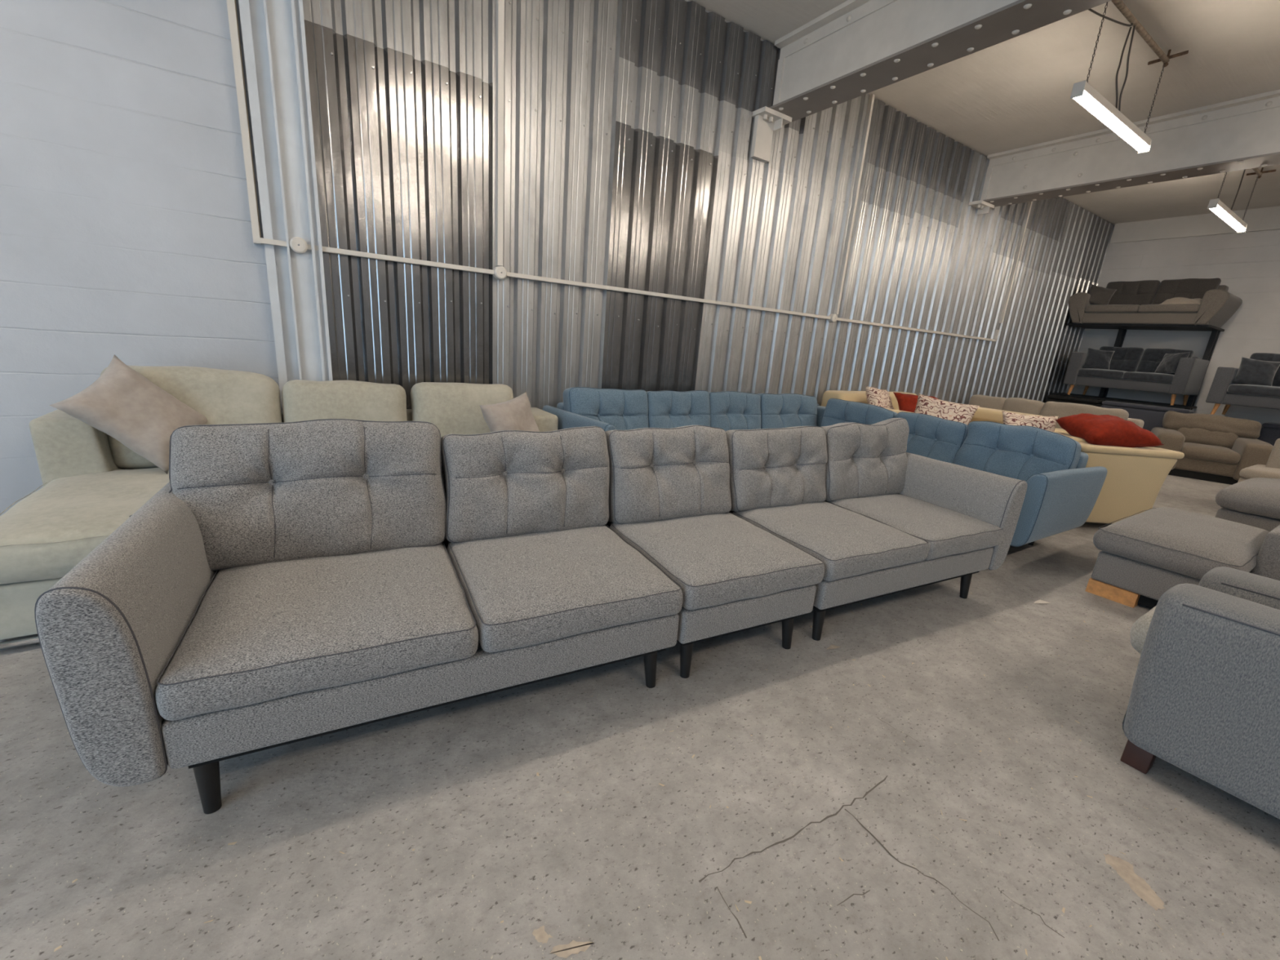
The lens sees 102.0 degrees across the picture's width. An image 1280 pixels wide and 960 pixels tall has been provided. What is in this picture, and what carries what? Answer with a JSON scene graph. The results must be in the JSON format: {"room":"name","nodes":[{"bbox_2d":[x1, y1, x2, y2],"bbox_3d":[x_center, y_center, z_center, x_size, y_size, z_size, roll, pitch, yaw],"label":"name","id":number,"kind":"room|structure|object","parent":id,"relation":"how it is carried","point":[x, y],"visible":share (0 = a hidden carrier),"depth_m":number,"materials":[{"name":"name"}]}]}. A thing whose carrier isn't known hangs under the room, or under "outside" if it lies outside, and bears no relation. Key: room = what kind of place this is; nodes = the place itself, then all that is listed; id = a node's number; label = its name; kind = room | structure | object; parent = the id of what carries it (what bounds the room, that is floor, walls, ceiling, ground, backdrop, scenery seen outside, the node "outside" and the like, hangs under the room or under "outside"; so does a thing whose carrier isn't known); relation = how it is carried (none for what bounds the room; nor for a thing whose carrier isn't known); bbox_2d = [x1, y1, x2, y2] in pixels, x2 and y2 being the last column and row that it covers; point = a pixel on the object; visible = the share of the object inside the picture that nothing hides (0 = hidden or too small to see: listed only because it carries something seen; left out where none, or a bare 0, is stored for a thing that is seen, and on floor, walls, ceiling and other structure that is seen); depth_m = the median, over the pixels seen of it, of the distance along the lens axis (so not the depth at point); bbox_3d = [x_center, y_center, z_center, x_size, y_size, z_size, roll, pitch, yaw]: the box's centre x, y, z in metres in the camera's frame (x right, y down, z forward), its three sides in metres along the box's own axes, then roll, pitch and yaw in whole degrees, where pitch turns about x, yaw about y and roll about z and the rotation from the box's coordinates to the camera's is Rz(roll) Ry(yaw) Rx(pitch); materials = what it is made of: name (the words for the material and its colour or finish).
{"room":"store","nodes":[
{"label":"store","id":0,"kind":"room"},
{"bbox_2d":[0,0,1114,515],"bbox_3d":[1.106,-2.011,5.237,17.420,3.900,0.257,-6,18,-33],"label":"wall","id":1,"kind":"structure","parent":0,"point":[126,230],"depth_m":3.70,"materials":[{"name":"metal"}]},
{"bbox_2d":[226,0,262,244],"bbox_3d":[-2.172,-2.455,2.769,0.039,2.205,0.052,-6,18,-33],"label":"cable trunking","id":2,"kind":"object","parent":1,"relation":"attached to","point":[231,4],"visible":1,"depth_m":2.87,"materials":[{"name":"grey paint"}]},
{"bbox_2d":[238,0,332,409],"bbox_3d":[-2.091,-1.391,3.132,0.290,3.330,0.115,-6,18,-33],"label":"column","id":3,"kind":"structure","parent":1,"relation":"attached to","point":[273,32],"depth_m":3.02,"materials":[{"name":"metal"}]},
{"bbox_2d":[289,236,307,253],"bbox_3d":[-2.052,-1.409,3.115,0.090,0.090,0.065,-6,18,-33],"label":"junction box","id":4,"kind":"object","parent":1,"relation":"attached to","point":[298,245],"visible":1,"depth_m":3.09,"materials":[{"name":"grey paint"}]},
{"bbox_2d":[496,0,504,266],"bbox_3d":[-0.954,-2.596,3.511,0.040,2.140,0.078,-6,18,-33],"label":"cable trunking","id":5,"kind":"object","parent":1,"relation":"attached to","point":[500,3],"visible":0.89,"depth_m":3.53,"materials":[{"name":"grey paint"}]},
{"bbox_2d":[259,237,995,341],"bbox_3d":[1.607,-1.766,5.478,9.120,0.028,0.038,-6,18,-33],"label":"pipe","id":6,"kind":"object","parent":1,"relation":"attached to","point":[263,241],"visible":1,"depth_m":4.08,"materials":[{"name":"metal"}]},
{"bbox_2d":[493,266,506,279],"bbox_3d":[-1.020,-1.509,3.777,0.090,0.090,0.065,-6,18,-33],"label":"junction box","id":7,"kind":"object","parent":6,"relation":"attached to","point":[500,273],"visible":1,"depth_m":3.75,"materials":[{"name":"grey paint"}]},
{"bbox_2d":[827,314,837,322],"bbox_3d":[2.168,-1.817,5.822,0.090,0.090,0.065,-6,18,-33],"label":"junction box","id":8,"kind":"object","parent":6,"relation":"attached to","point":[833,317],"visible":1,"depth_m":5.80,"materials":[{"name":"grey paint"}]},
{"bbox_2d":[833,93,875,314],"bbox_3d":[2.284,-2.909,5.589,0.034,2.140,0.078,-6,18,-33],"label":"cable trunking","id":9,"kind":"object","parent":1,"relation":"attached to","point":[871,100],"visible":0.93,"depth_m":5.54,"materials":[{"name":"grey paint"}]},
{"bbox_2d":[750,0,1111,162],"bbox_3d":[3.882,-2.108,0.701,0.410,0.930,10.030,-6,18,-33],"label":"beam","id":10,"kind":"structure","parent":1,"relation":"attached to","point":[856,48],"depth_m":3.86,"materials":[{"name":"metal"}]},
{"bbox_2d":[999,201,1032,323],"bbox_3d":[5.554,-3.325,7.656,0.030,1.930,0.078,-6,18,-33],"label":"cable trunking","id":11,"kind":"object","parent":1,"relation":"attached to","point":[1029,203],"visible":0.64,"depth_m":7.64,"materials":[{"name":"grey paint"}]},
{"bbox_2d":[968,88,1279,214],"bbox_3d":[7.155,-2.544,2.763,0.410,0.680,10.030,-6,18,-33],"label":"beam","id":12,"kind":"structure","parent":1,"relation":"attached to","point":[1243,133],"depth_m":5.45,"materials":[{"name":"white paint"}]},
{"bbox_2d":[0,475,1279,959],"bbox_3d":[3.701,1.283,1.689,17.420,0.201,10.450,-6,18,-33],"label":"floor","id":13,"kind":"structure","parent":0,"point":[621,864],"depth_m":1.46,"materials":[{"name":"concrete"}]},
{"bbox_2d":[0,364,558,649],"bbox_3d":[-1.629,-0.097,3.008,2.680,0.972,1.393,-6,18,-33],"label":"sofa","id":14,"kind":"object","parent":13,"relation":"on","point":[92,482],"visible":0.29,"depth_m":2.56,"materials":[{"name":"beige fabric"}]},
{"bbox_2d":[0,467,169,584],"bbox_3d":[-2.275,0.128,2.460,0.951,0.214,1.095,-6,18,-33],"label":"cushion","id":15,"kind":"object","parent":14,"relation":"on","point":[45,535],"depth_m":2.04,"materials":[{"name":"fabric"}]},
{"bbox_2d":[48,354,207,474],"bbox_3d":[-2.510,-0.328,2.607,0.565,0.570,0.288,-8,20,-39],"label":"cushion","id":16,"kind":"object","parent":14,"relation":"on","point":[122,404],"visible":0.86,"depth_m":2.54,"materials":[{"name":"beige fabric"}]},
{"bbox_2d":[100,364,282,469],"bbox_3d":[-2.475,-0.356,2.912,0.770,0.549,0.288,-6,18,-33],"label":"cushion","id":17,"kind":"object","parent":14,"relation":"on","point":[224,397],"depth_m":2.85,"materials":[{"name":"fabric"}]},
{"bbox_2d":[281,379,407,422],"bbox_3d":[-1.862,-0.388,3.314,0.690,0.491,0.277,-6,18,-33],"label":"cushion","id":18,"kind":"object","parent":14,"relation":"on","point":[301,400],"depth_m":3.19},
{"bbox_2d":[410,382,513,437],"bbox_3d":[-1.250,-0.445,3.704,0.707,0.490,0.285,-6,18,-33],"label":"cushion","id":19,"kind":"object","parent":14,"relation":"on","point":[455,408],"depth_m":3.55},
{"bbox_2d":[479,391,539,431],"bbox_3d":[-0.861,-0.358,3.562,0.226,0.467,0.472,13,17,28],"label":"cushion","id":20,"kind":"object","parent":14,"relation":"on","point":[514,414],"visible":0.61,"depth_m":3.46,"materials":[{"name":"beige fabric"}]},
{"bbox_2d":[34,418,683,813],"bbox_3d":[-0.806,0.283,1.916,1.693,0.939,1.044,-4,17,-28],"label":"sofa","id":21,"kind":"object","parent":13,"relation":"on","point":[286,583],"visible":1,"depth_m":1.66,"materials":[{"name":"grey"}]},
{"bbox_2d":[128,418,446,570],"bbox_3d":[-1.224,0.037,1.895,0.965,0.518,0.303,-4,17,-28],"label":"cushion","id":22,"kind":"object","parent":21,"relation":"on","point":[253,496],"depth_m":1.82,"materials":[{"name":"grey fabric"}]},
{"bbox_2d":[155,542,478,720],"bbox_3d":[-0.969,0.406,1.675,0.746,0.143,0.727,-4,17,-28],"label":"seat cushion","id":23,"kind":"object","parent":21,"relation":"on","point":[252,634],"depth_m":1.47,"materials":[{"name":"grey fabric"}]},
{"bbox_2d":[440,426,609,542],"bbox_3d":[-0.482,0.006,2.287,0.742,0.477,0.276,-4,17,-28],"label":"cushion","id":24,"kind":"object","parent":21,"relation":"on","point":[495,486],"depth_m":2.19,"materials":[{"name":"grey fabric"}]},
{"bbox_2d":[447,524,683,652],"bbox_3d":[-0.320,0.363,2.022,0.731,0.142,0.727,-4,17,-28],"label":"seat cushion","id":25,"kind":"object","parent":21,"relation":"on","point":[528,590],"depth_m":1.82,"materials":[{"name":"grey fabric"}]},
{"bbox_2d":[53,533,1223,959],"bbox_3d":[1.609,0.883,2.177,6.076,0.001,1.689,-6,18,-33],"label":"chips","id":26,"kind":"object","parent":13,"relation":"on","point":[537,773],"visible":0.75,"depth_m":1.32,"materials":[{"name":"beige"}]},
{"bbox_2d":[604,425,824,678],"bbox_3d":[0.252,0.230,2.484,0.721,0.903,1.046,-4,17,-28],"label":"sofa","id":27,"kind":"object","parent":13,"relation":"on","point":[669,492],"visible":0.89,"depth_m":2.32,"materials":[{"name":"grey"}]},
{"bbox_2d":[605,425,731,524],"bbox_3d":[0.150,-0.036,2.616,0.697,0.476,0.273,-4,17,-28],"label":"cushion","id":28,"kind":"object","parent":27,"relation":"on","point":[658,475],"depth_m":2.53,"materials":[{"name":"grey fabric"}]},
{"bbox_2d":[608,511,824,609],"bbox_3d":[0.323,0.319,2.364,0.720,0.143,0.728,-4,17,-28],"label":"seat cushion","id":29,"kind":"object","parent":27,"relation":"on","point":[718,560],"depth_m":2.17,"materials":[{"name":"grey fabric"}]},
{"bbox_2d":[542,386,1106,546],"bbox_3d":[1.286,-0.119,4.027,3.282,0.917,2.749,-6,18,-33],"label":"sofa","id":30,"kind":"object","parent":13,"relation":"on","point":[1062,493],"visible":0.59,"depth_m":4.08,"materials":[{"name":"blue"}]},
{"bbox_2d":[562,386,648,430],"bbox_3d":[-0.260,-0.495,4.153,0.721,0.489,0.264,-6,18,-33],"label":"cushion","id":31,"kind":"object","parent":30,"relation":"on","point":[624,409],"depth_m":4.06,"materials":[{"name":"blue fabric"}]},
{"bbox_2d":[646,390,710,428],"bbox_3d":[0.317,-0.545,4.524,0.673,0.478,0.268,-6,18,-33],"label":"cushion","id":32,"kind":"object","parent":30,"relation":"on","point":[666,409],"depth_m":4.42,"materials":[{"name":"blue fabric"}]},
{"bbox_2d":[708,391,760,431],"bbox_3d":[0.863,-0.597,4.876,0.649,0.475,0.261,-6,18,-33],"label":"cushion","id":33,"kind":"object","parent":30,"relation":"on","point":[728,410],"depth_m":4.78,"materials":[{"name":"blue fabric"}]},
{"bbox_2d":[757,393,817,428],"bbox_3d":[1.478,-0.650,5.271,0.826,0.460,0.260,-6,18,-33],"label":"cushion","id":34,"kind":"object","parent":30,"relation":"on","point":[783,410],"depth_m":5.16,"materials":[{"name":"blue fabric"}]},
{"bbox_2d":[820,398,897,426],"bbox_3d":[2.123,-0.533,5.061,0.269,0.447,0.746,-6,18,-33],"label":"cushion","id":35,"kind":"object","parent":30,"relation":"on","point":[837,411],"depth_m":5.01,"materials":[{"name":"blue fabric"}]},
{"bbox_2d":[895,411,968,463],"bbox_3d":[2.492,-0.347,4.507,0.274,0.434,0.628,-6,18,-33],"label":"cushion","id":36,"kind":"object","parent":30,"relation":"on","point":[931,437],"depth_m":4.37,"materials":[{"name":"blue fabric"}]},
{"bbox_2d":[953,421,1081,481],"bbox_3d":[2.867,-0.184,3.950,0.292,0.471,0.795,-6,18,-33],"label":"cushion","id":37,"kind":"object","parent":30,"relation":"on","point":[1020,452],"depth_m":3.89,"materials":[{"name":"blue fabric"}]},
{"bbox_2d":[826,644,841,649],"bbox_3d":[0.886,0.767,2.380,0.088,0.008,0.033,-6,18,-33],"label":"wood splinter","id":38,"kind":"object","parent":13,"relation":"on","point":[831,646],"visible":1,"depth_m":2.38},
{"bbox_2d":[725,417,1027,640],"bbox_3d":[1.230,0.147,3.000,1.527,0.938,1.045,-4,17,-28],"label":"sofa","id":39,"kind":"object","parent":13,"relation":"on","point":[882,518],"visible":0.94,"depth_m":2.85,"materials":[{"name":"grey"}]},
{"bbox_2d":[725,426,827,511],"bbox_3d":[0.774,-0.073,2.950,0.702,0.464,0.279,-4,17,-28],"label":"cushion","id":40,"kind":"object","parent":39,"relation":"on","point":[781,468],"depth_m":2.85,"materials":[{"name":"grey fabric"}]},
{"bbox_2d":[732,501,928,581],"bbox_3d":[0.962,0.277,2.704,0.708,0.144,0.728,-4,17,-28],"label":"seat cushion","id":41,"kind":"object","parent":39,"relation":"on","point":[852,544],"depth_m":2.52,"materials":[{"name":"grey fabric"}]},
{"bbox_2d":[822,417,909,501],"bbox_3d":[1.419,-0.140,3.284,0.763,0.505,0.269,-4,17,-28],"label":"cushion","id":42,"kind":"object","parent":39,"relation":"on","point":[864,461],"depth_m":3.18,"materials":[{"name":"grey fabric"}]},
{"bbox_2d":[825,493,1003,559],"bbox_3d":[1.564,0.236,3.025,0.673,0.142,0.729,-4,17,-28],"label":"seat cushion","id":43,"kind":"object","parent":39,"relation":"on","point":[951,531],"depth_m":2.86,"materials":[{"name":"grey fabric"}]},
{"bbox_2d":[821,390,1042,423],"bbox_3d":[3.179,-0.464,5.871,1.810,0.900,1.620,-6,18,-33],"label":"sofa","id":44,"kind":"object","parent":13,"relation":"on","point":[982,414],"visible":0.07,"depth_m":5.86,"materials":[{"name":"beige fabric"}]},
{"bbox_2d":[865,386,893,408],"bbox_3d":[2.692,-0.847,5.803,0.486,0.390,0.260,-7,19,-37],"label":"cushion","id":45,"kind":"object","parent":44,"relation":"on","point":[880,397],"visible":0.49,"depth_m":5.69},
{"bbox_2d":[893,391,938,412],"bbox_3d":[3.043,-0.760,5.621,0.537,0.317,0.361,4,15,-1],"label":"cushion","id":46,"kind":"object","parent":44,"relation":"on","point":[906,402],"visible":0.29,"depth_m":5.61,"materials":[{"name":"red fabric"}]},
{"bbox_2d":[914,393,979,425],"bbox_3d":[2.970,-0.599,5.123,0.585,0.444,0.225,15,19,35],"label":"cushion","id":47,"kind":"object","parent":44,"relation":"on","point":[962,413],"visible":0.4,"depth_m":5.05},
{"bbox_2d":[968,394,1149,447],"bbox_3d":[5.359,-0.610,6.985,1.190,0.924,2.030,-6,18,-33],"label":"sofa","id":48,"kind":"object","parent":13,"relation":"on","point":[1020,405],"visible":0.25,"depth_m":6.91,"materials":[{"name":"beige fabric"}]},
{"bbox_2d":[968,394,1006,409],"bbox_3d":[5.082,-1.006,7.580,0.310,0.444,0.511,-6,18,-33],"label":"cushion","id":49,"kind":"object","parent":48,"relation":"on","point":[983,401],"depth_m":7.46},
{"bbox_2d":[1002,397,1044,415],"bbox_3d":[5.319,-0.901,7.219,0.317,0.464,0.488,-6,18,-33],"label":"cushion","id":50,"kind":"object","parent":48,"relation":"on","point":[1020,405],"depth_m":7.10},
{"bbox_2d":[1039,401,1128,428],"bbox_3d":[5.675,-0.739,6.700,0.318,0.479,0.879,-6,18,-33],"label":"cushion","id":51,"kind":"object","parent":48,"relation":"on","point":[1048,408],"depth_m":6.67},
{"bbox_2d":[1045,395,1104,407],"bbox_3d":[7.588,-1.013,9.172,0.350,0.890,0.760,-6,18,-33],"label":"divan","id":52,"kind":"object","parent":13,"relation":"on","point":[1058,398],"visible":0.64,"depth_m":8.96,"materials":[{"name":"black"}]},
{"bbox_2d":[1053,428,1184,524],"bbox_3d":[4.092,-0.073,4.958,0.860,0.760,1.180,4,15,-2],"label":"sofa","id":53,"kind":"object","parent":13,"relation":"on","point":[1134,480],"visible":0.33,"depth_m":4.38,"materials":[{"name":"beige fabric"}]},
{"bbox_2d":[1002,410,1058,431],"bbox_3d":[3.649,-0.437,4.872,0.463,0.360,0.233,9,16,16],"label":"cushion","id":54,"kind":"object","parent":53,"relation":"on","point":[1046,423],"visible":0.34,"depth_m":4.84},
{"bbox_2d":[1053,413,1164,447],"bbox_3d":[4.083,-0.421,4.534,0.600,0.282,0.469,4,15,-2],"label":"cushion","id":55,"kind":"object","parent":53,"relation":"on","point":[1095,429],"visible":0.88,"depth_m":4.37,"materials":[{"name":"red fabric"}]},
{"bbox_2d":[1050,323,1224,409],"bbox_3d":[8.332,-1.548,8.963,0.880,2.140,1.780,-6,18,-33],"label":"shelving rack","id":56,"kind":"object","parent":13,"relation":"on","point":[1215,331],"visible":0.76,"depth_m":8.54,"materials":[{"name":"black metal"}]},
{"bbox_2d":[1062,346,1209,405],"bbox_3d":[8.234,-1.780,8.672,0.882,0.869,1.540,-6,18,-33],"label":"velvet sofa","id":57,"kind":"object","parent":56,"relation":"on","point":[1131,368],"visible":0.88,"depth_m":8.52,"materials":[{"name":"fabric"}]},
{"bbox_2d":[1082,347,1115,369],"bbox_3d":[7.865,-2.074,8.891,0.392,0.372,0.193,13,17,29],"label":"cushion","id":58,"kind":"object","parent":57,"relation":"on","point":[1095,358],"visible":0.98,"depth_m":8.85,"materials":[{"name":"fabric"}]},
{"bbox_2d":[1077,368,1126,379],"bbox_3d":[7.957,-1.816,8.848,0.613,0.140,0.608,-6,18,-33],"label":"seat cushion","id":59,"kind":"object","parent":57,"relation":"on","point":[1082,373],"depth_m":8.72,"materials":[{"name":"fabric"}]},
{"bbox_2d":[1092,346,1144,371],"bbox_3d":[8.269,-2.081,8.972,0.239,0.437,0.592,-6,18,-33],"label":"cushion","id":60,"kind":"object","parent":57,"relation":"on","point":[1130,358],"depth_m":8.83,"materials":[{"name":"fabric"}]},
{"bbox_2d":[1122,371,1174,382],"bbox_3d":[8.281,-1.659,8.368,0.613,0.142,0.609,-6,18,-33],"label":"seat cushion","id":61,"kind":"object","parent":57,"relation":"on","point":[1129,376],"depth_m":8.23,"materials":[{"name":"fabric"}]},
{"bbox_2d":[1136,348,1194,374],"bbox_3d":[8.593,-1.928,8.496,0.233,0.439,0.598,-6,18,-33],"label":"cushion","id":62,"kind":"object","parent":57,"relation":"on","point":[1148,360],"depth_m":8.56,"materials":[{"name":"fabric"}]},
{"bbox_2d":[1154,351,1190,373],"bbox_3d":[8.359,-1.835,8.152,0.185,0.372,0.406,4,15,-3],"label":"cushion","id":63,"kind":"object","parent":57,"relation":"on","point":[1169,364],"visible":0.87,"depth_m":8.11,"materials":[{"name":"fabric"}]},
{"bbox_2d":[1068,278,1242,328],"bbox_3d":[8.360,-2.917,8.508,0.902,0.755,1.937,-6,18,-33],"label":"sofa","id":64,"kind":"object","parent":56,"relation":"on","point":[1135,302],"visible":0.93,"depth_m":8.31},
{"bbox_2d":[1088,284,1116,304],"bbox_3d":[7.863,-3.149,8.870,0.437,0.393,0.180,11,16,23],"label":"cushion","id":65,"kind":"object","parent":64,"relation":"on","point":[1099,295],"visible":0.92,"depth_m":8.82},
{"bbox_2d":[1084,304,1139,312],"bbox_3d":[8.042,-2.872,8.743,0.613,0.140,0.703,-6,18,-33],"label":"seat cushion","id":66,"kind":"object","parent":64,"relation":"on","point":[1088,308],"depth_m":8.57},
{"bbox_2d":[1106,280,1160,305],"bbox_3d":[8.359,-3.156,8.862,0.248,0.476,0.688,-6,18,-33],"label":"cushion","id":67,"kind":"object","parent":64,"relation":"on","point":[1145,291],"depth_m":8.75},
{"bbox_2d":[1137,303,1199,312],"bbox_3d":[8.417,-2.691,8.186,0.612,0.141,0.704,-6,18,-33],"label":"seat cushion","id":68,"kind":"object","parent":64,"relation":"on","point":[1155,308],"depth_m":8.00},
{"bbox_2d":[1159,297,1202,304],"bbox_3d":[8.423,-2.756,8.046,0.308,0.166,0.500,-6,18,-33],"label":"cushion","id":69,"kind":"object","parent":64,"relation":"on","point":[1176,300],"visible":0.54,"depth_m":8.01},
{"bbox_2d":[1151,278,1221,304],"bbox_3d":[8.733,-2.978,8.309,0.243,0.478,0.694,-6,18,-33],"label":"cushion","id":70,"kind":"object","parent":64,"relation":"on","point":[1190,288],"depth_m":8.28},
{"bbox_2d":[1100,400,1194,431],"bbox_3d":[8.093,-0.770,8.423,0.350,0.890,1.070,-6,18,-33],"label":"divan","id":71,"kind":"object","parent":13,"relation":"on","point":[1152,416],"visible":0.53,"depth_m":8.21,"materials":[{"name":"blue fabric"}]},
{"bbox_2d":[1102,400,1194,413],"bbox_3d":[8.115,-1.169,8.309,0.330,0.060,1.050,-6,18,-33],"label":"cushion","id":72,"kind":"object","parent":71,"relation":"on","point":[1125,406],"depth_m":8.25,"materials":[{"name":"fabric"}]},
{"bbox_2d":[1085,506,1279,608],"bbox_3d":[3.681,0.530,2.843,1.251,0.644,1.611,-6,18,-33],"label":"sofa","id":73,"kind":"object","parent":13,"relation":"on","point":[1145,554],"visible":0.81,"depth_m":2.98,"materials":[{"name":"grey"}]},
{"bbox_2d":[1120,566,1279,819],"bbox_3d":[2.276,0.650,1.549,0.842,0.880,1.161,-6,18,-33],"label":"sofa","id":74,"kind":"object","parent":13,"relation":"on","point":[1204,700],"visible":1,"depth_m":1.60,"materials":[{"name":"grey"}]},
{"bbox_2d":[1129,606,1155,653],"bbox_3d":[2.192,0.652,1.674,0.383,0.205,0.871,-6,18,-33],"label":"seat cushion","id":75,"kind":"object","parent":74,"relation":"on","point":[1140,628],"depth_m":1.91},
{"bbox_2d":[1149,410,1273,484],"bbox_3d":[8.065,-0.483,7.390,1.120,0.873,0.951,16,19,37],"label":"armchair","id":76,"kind":"object","parent":13,"relation":"on","point":[1215,448],"visible":0.88,"depth_m":7.24,"materials":[{"name":"brown"}]},
{"bbox_2d":[1177,427,1239,448],"bbox_3d":[8.229,-0.635,7.547,0.649,0.324,0.294,16,19,37],"label":"cushion","id":77,"kind":"object","parent":76,"relation":"on","point":[1227,437],"depth_m":7.41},
{"bbox_2d":[1180,442,1240,463],"bbox_3d":[7.969,-0.395,7.298,0.579,0.187,0.663,16,19,37],"label":"seat cushion","id":78,"kind":"object","parent":76,"relation":"on","point":[1202,452],"depth_m":7.11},
{"bbox_2d":[1215,477,1279,531],"bbox_3d":[5.408,0.395,3.892,1.119,0.573,1.424,-6,18,-33],"label":"sofa","id":79,"kind":"object","parent":13,"relation":"on","point":[1255,502],"visible":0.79,"depth_m":4.01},
{"bbox_2d":[1237,438,1279,482],"bbox_3d":[6.822,0.067,5.050,0.929,0.790,1.223,-6,18,-33],"label":"chair","id":80,"kind":"object","parent":13,"relation":"on","point":[1272,468],"visible":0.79,"depth_m":5.27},
{"bbox_2d":[1239,464,1279,479],"bbox_3d":[6.744,0.043,4.990,0.739,0.126,1.223,-6,18,-33],"label":"seat cushion","id":81,"kind":"object","parent":80,"relation":"on","point":[1268,471],"depth_m":5.22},
{"bbox_2d":[1256,422,1279,445],"bbox_3d":[9.326,-0.293,7.149,0.510,0.820,1.150,-6,18,-33],"label":"divan","id":82,"kind":"object","parent":13,"relation":"on","point":[1269,433],"visible":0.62,"depth_m":7.32,"materials":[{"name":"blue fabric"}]},
{"bbox_2d":[1262,422,1279,429],"bbox_3d":[9.346,-0.658,7.044,0.490,0.060,1.130,-6,18,-33],"label":"cushion","id":83,"kind":"object","parent":82,"relation":"on","point":[1270,425],"depth_m":7.32,"materials":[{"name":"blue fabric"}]},
{"bbox_2d":[688,0,1279,224],"bbox_3d":[4.007,-2.663,0.618,17.420,0.200,10.450,-6,18,-33],"label":"ceiling","id":84,"kind":"structure","parent":0,"point":[1015,92],"depth_m":4.71,"materials":[{"name":"paint"}]},
{"bbox_2d":[1111,0,1188,67],"bbox_3d":[3.665,-3.393,3.828,1.634,0.122,0.240,-6,18,-33],"label":"bar","id":85,"kind":"object","parent":84,"relation":"attached to","point":[1120,5],"visible":0.98,"depth_m":3.96,"materials":[{"name":"metal"}]},
{"bbox_2d":[1088,8,1133,26],"bbox_3d":[3.097,-3.257,3.563,1.171,0.281,0.036,-4,17,-27],"label":"power cable","id":86,"kind":"object","parent":85,"relation":"hanging from","point":[1090,10],"visible":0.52,"depth_m":3.67,"materials":[{"name":"grey plastic"}]},
{"bbox_2d":[1070,2,1164,153],"bbox_3d":[3.731,-3.060,3.979,1.508,0.620,0.072,-6,18,-33],"label":"light","id":87,"kind":"object","parent":85,"relation":"hanging from","point":[1082,92],"visible":1,"depth_m":3.93,"materials":[{"name":"grey"}]},
{"bbox_2d":[1073,92,1148,151],"bbox_3d":[3.709,-2.781,4.055,1.490,0.035,0.064,-6,18,-33],"label":"diffuser","id":88,"kind":"object","parent":87,"relation":"attached to","point":[1090,101],"depth_m":3.98,"materials":[{"name":"white"}]},
{"bbox_2d":[1115,26,1132,108],"bbox_3d":[3.638,-3.083,3.904,0.198,0.526,0.061,-6,18,-33],"label":"power cable","id":89,"kind":"object","parent":85,"relation":"hanging from","point":[1130,28],"visible":0.91,"depth_m":3.88,"materials":[{"name":"grey plastic"}]},
{"bbox_2d":[1118,25,1135,111],"bbox_3d":[3.667,-3.081,3.899,0.160,0.522,0.022,-6,18,-33],"label":"power cable","id":90,"kind":"object","parent":85,"relation":"hanging from","point":[1134,26],"visible":1,"depth_m":3.88,"materials":[{"name":"grey plastic"}]},
{"bbox_2d":[1246,167,1275,178],"bbox_3d":[7.033,-3.719,5.989,1.504,0.122,0.240,-6,18,-33],"label":"bar","id":91,"kind":"object","parent":84,"relation":"hanging from","point":[1257,171],"visible":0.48,"depth_m":6.33,"materials":[{"name":"metal"}]},
{"bbox_2d":[1207,172,1258,232],"bbox_3d":[7.003,-3.377,6.079,1.508,0.620,0.072,-6,18,-33],"label":"light","id":92,"kind":"object","parent":91,"relation":"hanging from","point":[1217,206],"visible":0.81,"depth_m":6.05,"materials":[{"name":"grey"}]},
{"bbox_2d":[1209,205,1244,231],"bbox_3d":[6.981,-3.097,6.154,1.490,0.035,0.064,-6,18,-33],"label":"diffuser","id":93,"kind":"object","parent":92,"relation":"attached to","point":[1221,211],"depth_m":6.10,"materials":[{"name":"white"}]},
{"bbox_2d":[1231,169,1245,210],"bbox_3d":[7.019,-3.423,6.075,0.042,0.540,0.012,-6,18,-33],"label":"power cable","id":94,"kind":"object","parent":91,"relation":"hanging from","point":[1244,170],"visible":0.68,"depth_m":6.09,"materials":[{"name":"grey plastic"}]},
{"bbox_2d":[1066,224,1279,427],"bbox_3d":[11.130,-1.362,5.708,0.200,3.900,10.250,-6,18,-33],"label":"wall","id":95,"kind":"structure","parent":0,"point":[1248,263],"depth_m":8.32,"materials":[{"name":"paint"}]},
{"bbox_2d":[1110,205,1279,243],"bbox_3d":[11.121,-3.093,5.230,0.050,0.320,9.990,-6,18,-33],"label":"beam","id":96,"kind":"structure","parent":95,"relation":"attached to","point":[1264,219],"depth_m":8.41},
{"bbox_2d":[1205,352,1279,414],"bbox_3d":[9.026,-1.228,7.019,0.882,0.928,1.650,-6,18,-33],"label":"velvet sofa","id":97,"kind":"object","parent":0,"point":[1223,390],"visible":0.63,"depth_m":7.30,"materials":[{"name":"fabric"}]},
{"bbox_2d":[1226,384,1279,397],"bbox_3d":[8.732,-1.243,7.225,0.613,0.140,0.663,-6,18,-33],"label":"seat cushion","id":98,"kind":"object","parent":97,"relation":"on","point":[1238,390],"depth_m":7.15,"materials":[{"name":"fabric"}]},
{"bbox_2d":[1231,356,1279,386],"bbox_3d":[8.629,-1.509,7.257,0.432,0.399,0.198,15,18,34],"label":"cushion","id":99,"kind":"object","parent":97,"relation":"on","point":[1253,371],"visible":0.99,"depth_m":7.21,"materials":[{"name":"fabric"}]},
{"bbox_2d":[1239,352,1279,386],"bbox_3d":[9.051,-1.537,7.343,0.252,0.495,0.648,-6,18,-33],"label":"cushion","id":100,"kind":"object","parent":97,"relation":"on","point":[1268,357],"depth_m":7.37,"materials":[{"name":"fabric"}]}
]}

